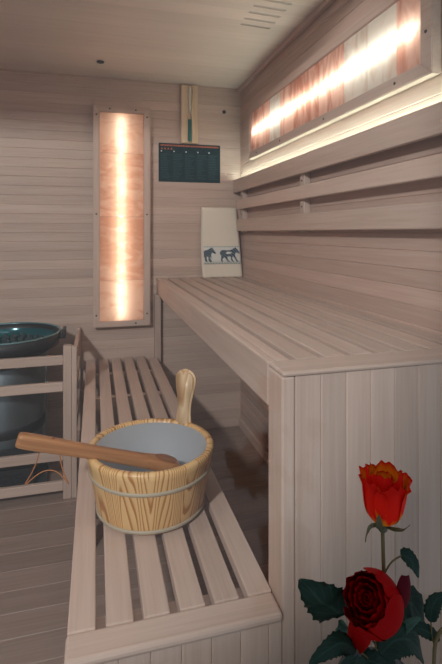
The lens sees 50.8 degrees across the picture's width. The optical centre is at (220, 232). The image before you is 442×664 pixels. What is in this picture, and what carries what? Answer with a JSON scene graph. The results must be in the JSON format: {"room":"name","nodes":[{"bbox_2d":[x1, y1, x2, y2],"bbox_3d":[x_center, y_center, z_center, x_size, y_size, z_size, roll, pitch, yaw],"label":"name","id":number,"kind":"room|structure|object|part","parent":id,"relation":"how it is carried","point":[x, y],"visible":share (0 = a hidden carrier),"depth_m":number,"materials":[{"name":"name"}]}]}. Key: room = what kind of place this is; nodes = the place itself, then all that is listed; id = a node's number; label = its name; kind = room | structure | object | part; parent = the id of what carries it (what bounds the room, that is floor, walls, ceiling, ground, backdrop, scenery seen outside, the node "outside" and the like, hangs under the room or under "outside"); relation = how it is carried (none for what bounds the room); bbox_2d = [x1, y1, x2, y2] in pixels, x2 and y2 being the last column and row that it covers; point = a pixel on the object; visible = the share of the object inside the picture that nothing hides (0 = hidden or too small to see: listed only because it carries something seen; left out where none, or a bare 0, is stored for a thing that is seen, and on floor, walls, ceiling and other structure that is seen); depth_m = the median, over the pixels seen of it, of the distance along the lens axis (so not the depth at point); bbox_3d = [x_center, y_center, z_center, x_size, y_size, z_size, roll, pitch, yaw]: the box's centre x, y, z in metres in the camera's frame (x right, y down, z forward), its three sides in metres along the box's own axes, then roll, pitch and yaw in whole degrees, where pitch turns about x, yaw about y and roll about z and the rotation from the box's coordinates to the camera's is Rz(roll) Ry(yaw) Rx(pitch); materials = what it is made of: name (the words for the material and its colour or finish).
{"room":"sauna","nodes":[
{"label":"sauna","id":0,"kind":"room"},
{"bbox_2d":[0,69,240,438],"bbox_3d":[-0.736,0.145,2.572,1.818,2.010,0.030,0,0,-15],"label":"wall","id":1,"kind":"structure","parent":0,"point":[46,119],"depth_m":2.55,"materials":[{"name":"beige wood"}]},
{"bbox_2d":[93,104,149,327],"bbox_3d":[-0.549,-0.089,2.575,0.308,1.211,0.058,0,0,-15],"label":"panel","id":2,"kind":"object","parent":1,"relation":"attached to","point":[121,182],"visible":1,"depth_m":2.56,"materials":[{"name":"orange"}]},
{"bbox_2d":[180,85,197,143],"bbox_3d":[-0.183,-0.683,2.689,0.099,0.334,0.032,0,0,-15],"label":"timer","id":3,"kind":"object","parent":1,"relation":"attached to","point":[188,94],"visible":1,"depth_m":2.68,"materials":[{"name":"brown wood"}]},
{"bbox_3d":[-0.180,-0.770,2.683,0.019,0.140,0.019,0,0,-15],"label":"glass bulb","id":4,"kind":"part","parent":3,"relation":"part of","materials":[{"name":"beige"}]},
{"bbox_2d":[159,143,219,182],"bbox_3d":[-0.181,-0.403,2.702,0.363,0.221,0.007,0,0,-15],"label":"chart","id":5,"kind":"object","parent":1,"relation":"attached to","point":[177,162],"visible":1,"depth_m":2.70,"materials":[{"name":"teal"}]},
{"bbox_2d":[192,416,240,428],"bbox_3d":[-0.142,1.125,2.707,0.537,0.050,0.018,0,0,-15],"label":"baseboard","id":6,"kind":"structure","parent":1,"relation":"attached to","point":[231,421],"depth_m":2.73,"materials":[{"name":"brown wood"}]},
{"bbox_2d":[0,426,268,663],"bbox_3d":[-0.440,1.165,1.414,2.988,0.030,2.400,0,0,-15],"label":"floor","id":7,"kind":"structure","parent":0,"point":[37,530],"depth_m":1.69,"materials":[{"name":"brown wood"}]},
{"bbox_2d":[0,322,66,487],"bbox_3d":[-1.014,0.809,2.204,0.529,0.682,0.508,0,0,-15],"label":"heater","id":8,"kind":"object","parent":7,"relation":"on","point":[28,412],"visible":0.8,"depth_m":2.08,"materials":[{"name":"silver metal"}]},
{"bbox_3d":[-0.974,1.035,2.015,0.300,0.170,0.027,0,0,-15],"label":"louvre panel","id":9,"kind":"part","parent":8,"relation":"part of","materials":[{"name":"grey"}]},
{"bbox_3d":[-1.024,0.517,2.201,0.502,0.078,0.502,0,0,-15],"label":"dish","id":10,"kind":"part","parent":8,"relation":"part of","materials":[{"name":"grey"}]},
{"bbox_2d":[27,349,49,356],"bbox_3d":[-1.024,0.578,2.201,0.410,0.043,0.410,0,0,-15],"label":"bowl","id":11,"kind":"object","parent":8,"relation":"on","point":[44,353],"depth_m":2.14,"materials":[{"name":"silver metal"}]},
{"bbox_3d":[-1.022,1.135,2.196,0.400,0.029,0.410,0,0,-15],"label":"foot plate","id":12,"kind":"part","parent":8,"relation":"part of","materials":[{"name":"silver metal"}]},
{"bbox_3d":[-0.835,0.830,2.221,0.006,0.580,0.006,0,0,-15],"label":"rod","id":13,"kind":"part","parent":8,"relation":"part of","materials":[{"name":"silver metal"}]},
{"bbox_2d":[0,327,80,498],"bbox_3d":[-1.093,0.820,2.174,0.822,0.660,0.548,0,0,-15],"label":"guard","id":14,"kind":"object","parent":7,"relation":"on","point":[70,359],"visible":0.91,"depth_m":2.00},
{"bbox_3d":[-1.037,1.095,1.922,0.730,0.040,0.020,0,0,-15],"label":"rail","id":15,"kind":"part","parent":14,"relation":"part of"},
{"bbox_3d":[-1.037,0.965,1.922,0.730,0.040,0.020,0,0,-15],"label":"rail","id":16,"kind":"part","parent":14,"relation":"part of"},
{"bbox_3d":[-1.037,0.667,1.922,0.730,0.040,0.020,0,0,-15],"label":"rail","id":17,"kind":"part","parent":14,"relation":"part of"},
{"bbox_3d":[-1.037,0.552,1.922,0.730,0.040,0.020,0,0,-15],"label":"rail","id":18,"kind":"part","parent":14,"relation":"part of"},
{"bbox_3d":[-0.668,0.820,2.023,0.034,0.660,0.035,0,0,-15],"label":"post","id":19,"kind":"part","parent":14,"relation":"part of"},
{"bbox_3d":[-0.641,0.823,2.033,0.022,0.655,0.040,0,0,-15],"label":"post","id":20,"kind":"part","parent":14,"relation":"part of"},
{"bbox_3d":[-0.707,0.545,2.279,0.018,0.040,0.467,0,0,-15],"label":"rail","id":21,"kind":"part","parent":14,"relation":"part of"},
{"bbox_3d":[-0.707,1.085,2.279,0.018,0.040,0.467,0,0,-15],"label":"rail","id":22,"kind":"part","parent":14,"relation":"part of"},
{"bbox_3d":[-0.707,0.870,2.279,0.018,0.040,0.467,0,0,-15],"label":"rail","id":23,"kind":"part","parent":14,"relation":"part of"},
{"bbox_3d":[-0.707,0.685,2.279,0.018,0.040,0.467,0,0,-15],"label":"rail","id":24,"kind":"part","parent":14,"relation":"part of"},
{"bbox_3d":[-0.773,0.834,2.524,0.022,0.632,0.040,0,0,-15],"label":"post","id":25,"kind":"part","parent":14,"relation":"part of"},
{"bbox_2d":[64,356,281,663],"bbox_3d":[-0.312,0.925,1.704,0.384,0.450,1.863,0,0,-15],"label":"bench","id":26,"kind":"object","parent":7,"relation":"on","point":[228,624],"visible":0.85,"depth_m":0.93,"materials":[{"name":"beige wood"}]},
{"bbox_2d":[87,369,213,534],"bbox_3d":[-0.180,0.548,1.202,0.335,0.302,0.335,0,0,-15],"label":"bucket","id":27,"kind":"object","parent":26,"relation":"on","point":[132,500],"visible":0.95,"depth_m":1.10,"materials":[{"name":"brown wood"}]},
{"bbox_2d":[15,432,179,484],"bbox_3d":[-0.291,0.539,1.138,0.390,0.148,0.059,0,0,-20],"label":"ladle","id":28,"kind":"object","parent":27,"relation":"on","point":[34,442],"visible":0.99,"depth_m":1.12,"materials":[{"name":"brown wood"}]},
{"bbox_3d":[-0.410,0.540,1.100,0.104,0.107,0.014,0,0,0],"label":"cord","id":29,"kind":"part","parent":28,"relation":"part of","materials":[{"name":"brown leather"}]},
{"bbox_3d":[-0.331,0.527,1.124,0.315,0.034,0.047,19,-6,-19],"label":"handle","id":30,"kind":"part","parent":28,"relation":"part of","materials":[{"name":"brown wood"}]},
{"bbox_3d":[-0.110,0.538,1.335,0.069,0.283,0.057,0,0,28],"label":"handle","id":31,"kind":"part","parent":27,"relation":"part of","materials":[{"name":"brown wood"}]},
{"bbox_3d":[-0.071,0.934,0.821,0.378,0.432,0.016,0,0,-15],"label":"panel","id":32,"kind":"part","parent":26,"relation":"part of","materials":[{"name":"beige wood"}]},
{"bbox_2d":[154,277,441,663],"bbox_3d":[0.109,0.705,1.822,0.515,0.890,1.855,0,0,-15],"label":"bench","id":33,"kind":"object","parent":7,"relation":"on","point":[344,390],"visible":0.9,"depth_m":0.93,"materials":[{"name":"beige wood"}]},
{"bbox_3d":[-0.359,0.751,2.634,0.034,0.798,0.043,0,0,-15],"label":"post","id":34,"kind":"part","parent":33,"relation":"part of","materials":[{"name":"beige wood"}]},
{"bbox_2d":[201,207,241,277],"bbox_3d":[0.003,0.056,2.718,0.242,0.405,0.075,0,0,-15],"label":"towel","id":35,"kind":"object","parent":33,"relation":"on","point":[220,243],"visible":1,"depth_m":2.70,"materials":[{"name":"beige fabric"}]},
{"bbox_3d":[0.117,0.710,0.904,0.027,0.880,0.073,0,0,-15],"label":"corner post","id":36,"kind":"part","parent":33,"relation":"part of","materials":[{"name":"beige wood"}]},
{"bbox_3d":[0.367,0.710,0.944,0.474,0.880,0.016,0,0,-15],"label":"panel","id":37,"kind":"part","parent":33,"relation":"part of","materials":[{"name":"beige wood"}]},
{"bbox_2d":[338,647,403,663],"bbox_3d":[0.230,0.905,0.683,0.190,0.489,0.190,0,0,-15],"label":"vase","id":38,"kind":"object","parent":7,"relation":"on","point":[343,657],"visible":0.2,"depth_m":0.72,"materials":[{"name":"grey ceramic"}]},
{"bbox_2d":[298,567,424,663],"bbox_3d":[0.212,0.786,0.631,0.215,0.668,0.093,0,0,-15],"label":"rose","id":39,"kind":"object","parent":38,"relation":"in","point":[385,613],"visible":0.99,"depth_m":0.62,"materials":[{"name":"red plant"}]},
{"bbox_2d":[358,460,419,577],"bbox_3d":[0.226,0.721,0.639,0.072,0.798,0.072,0,0,40],"label":"rose","id":40,"kind":"object","parent":38,"relation":"in","point":[385,489],"visible":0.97,"depth_m":0.62,"materials":[{"name":"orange plant"}]},
{"bbox_3d":[0.226,0.765,0.661,0.014,0.710,0.048,0,0,-2],"label":"stem","id":41,"kind":"part","parent":40,"relation":"part of","materials":[{"name":"brown"}]},
{"bbox_2d":[413,591,441,663],"bbox_3d":[0.296,0.778,0.669,0.127,0.684,0.046,0,0,16],"label":"rose","id":42,"kind":"object","parent":38,"relation":"in","point":[433,604],"visible":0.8,"depth_m":0.66,"materials":[{"name":"green plant"}]},
{"bbox_3d":[0.281,0.803,0.666,0.102,0.633,0.030,0,0,21],"label":"stem","id":43,"kind":"part","parent":42,"relation":"part of","materials":[{"name":"brown"}]},
{"bbox_2d":[0,0,323,88],"bbox_3d":[-0.507,-0.873,1.665,1.848,0.025,1.900,0,0,-15],"label":"ceiling","id":44,"kind":"structure","parent":0,"point":[188,42],"depth_m":2.04,"materials":[{"name":"beige wood"}]},
{"bbox_2d":[241,0,291,27],"bbox_3d":[0.180,-0.872,1.810,0.138,0.016,0.293,0,0,-15],"label":"ceiling vent","id":45,"kind":"object","parent":44,"relation":"in","point":[269,0],"visible":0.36,"depth_m":1.83,"materials":[{"name":"grey"}]},
{"bbox_2d":[240,0,441,451],"bbox_3d":[0.374,0.145,1.888,0.030,2.010,1.870,0,0,-15],"label":"wall","id":46,"kind":"structure","parent":0,"point":[395,276],"depth_m":1.61,"materials":[{"name":"beige wood"}]},
{"bbox_2d":[239,418,268,465],"bbox_3d":[0.347,1.125,1.894,0.018,0.050,1.806,0,0,-15],"label":"baseboard","id":47,"kind":"structure","parent":46,"relation":"attached to","point":[250,435],"depth_m":2.48,"materials":[{"name":"brown wood"}]},
{"bbox_2d":[237,0,334,91],"bbox_3d":[0.346,-0.849,1.890,0.022,0.022,1.849,0,0,-15],"label":"trim","id":48,"kind":"structure","parent":46,"relation":"attached to","point":[325,4],"depth_m":2.04,"materials":[{"name":"brown wood"}]},
{"bbox_2d":[233,101,441,232],"bbox_3d":[0.336,-0.156,1.880,0.048,0.312,1.856,0,0,-15],"label":"backrest","id":49,"kind":"object","parent":46,"relation":"attached to","point":[424,123],"visible":1,"depth_m":1.45,"materials":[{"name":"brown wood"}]},
{"bbox_3d":[0.321,-0.274,1.877,0.018,0.077,1.856,0,0,-15],"label":"rail","id":50,"kind":"part","parent":49,"relation":"part of","materials":[{"name":"beige wood"}]},
{"bbox_3d":[0.331,-0.042,1.842,0.018,0.067,1.785,0,0,-15],"label":"rail","id":51,"kind":"part","parent":49,"relation":"part of","materials":[{"name":"beige wood"}]},
{"bbox_3d":[0.331,-0.161,1.842,0.018,0.055,1.785,0,0,-15],"label":"rail","id":52,"kind":"part","parent":49,"relation":"part of","materials":[{"name":"beige wood"}]},
{"bbox_2d":[249,0,440,159],"bbox_3d":[0.351,-0.540,1.854,0.032,0.284,1.436,0,0,-15],"label":"panel","id":53,"kind":"object","parent":46,"relation":"attached to","point":[394,47],"visible":1,"depth_m":1.51,"materials":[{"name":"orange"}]}
]}

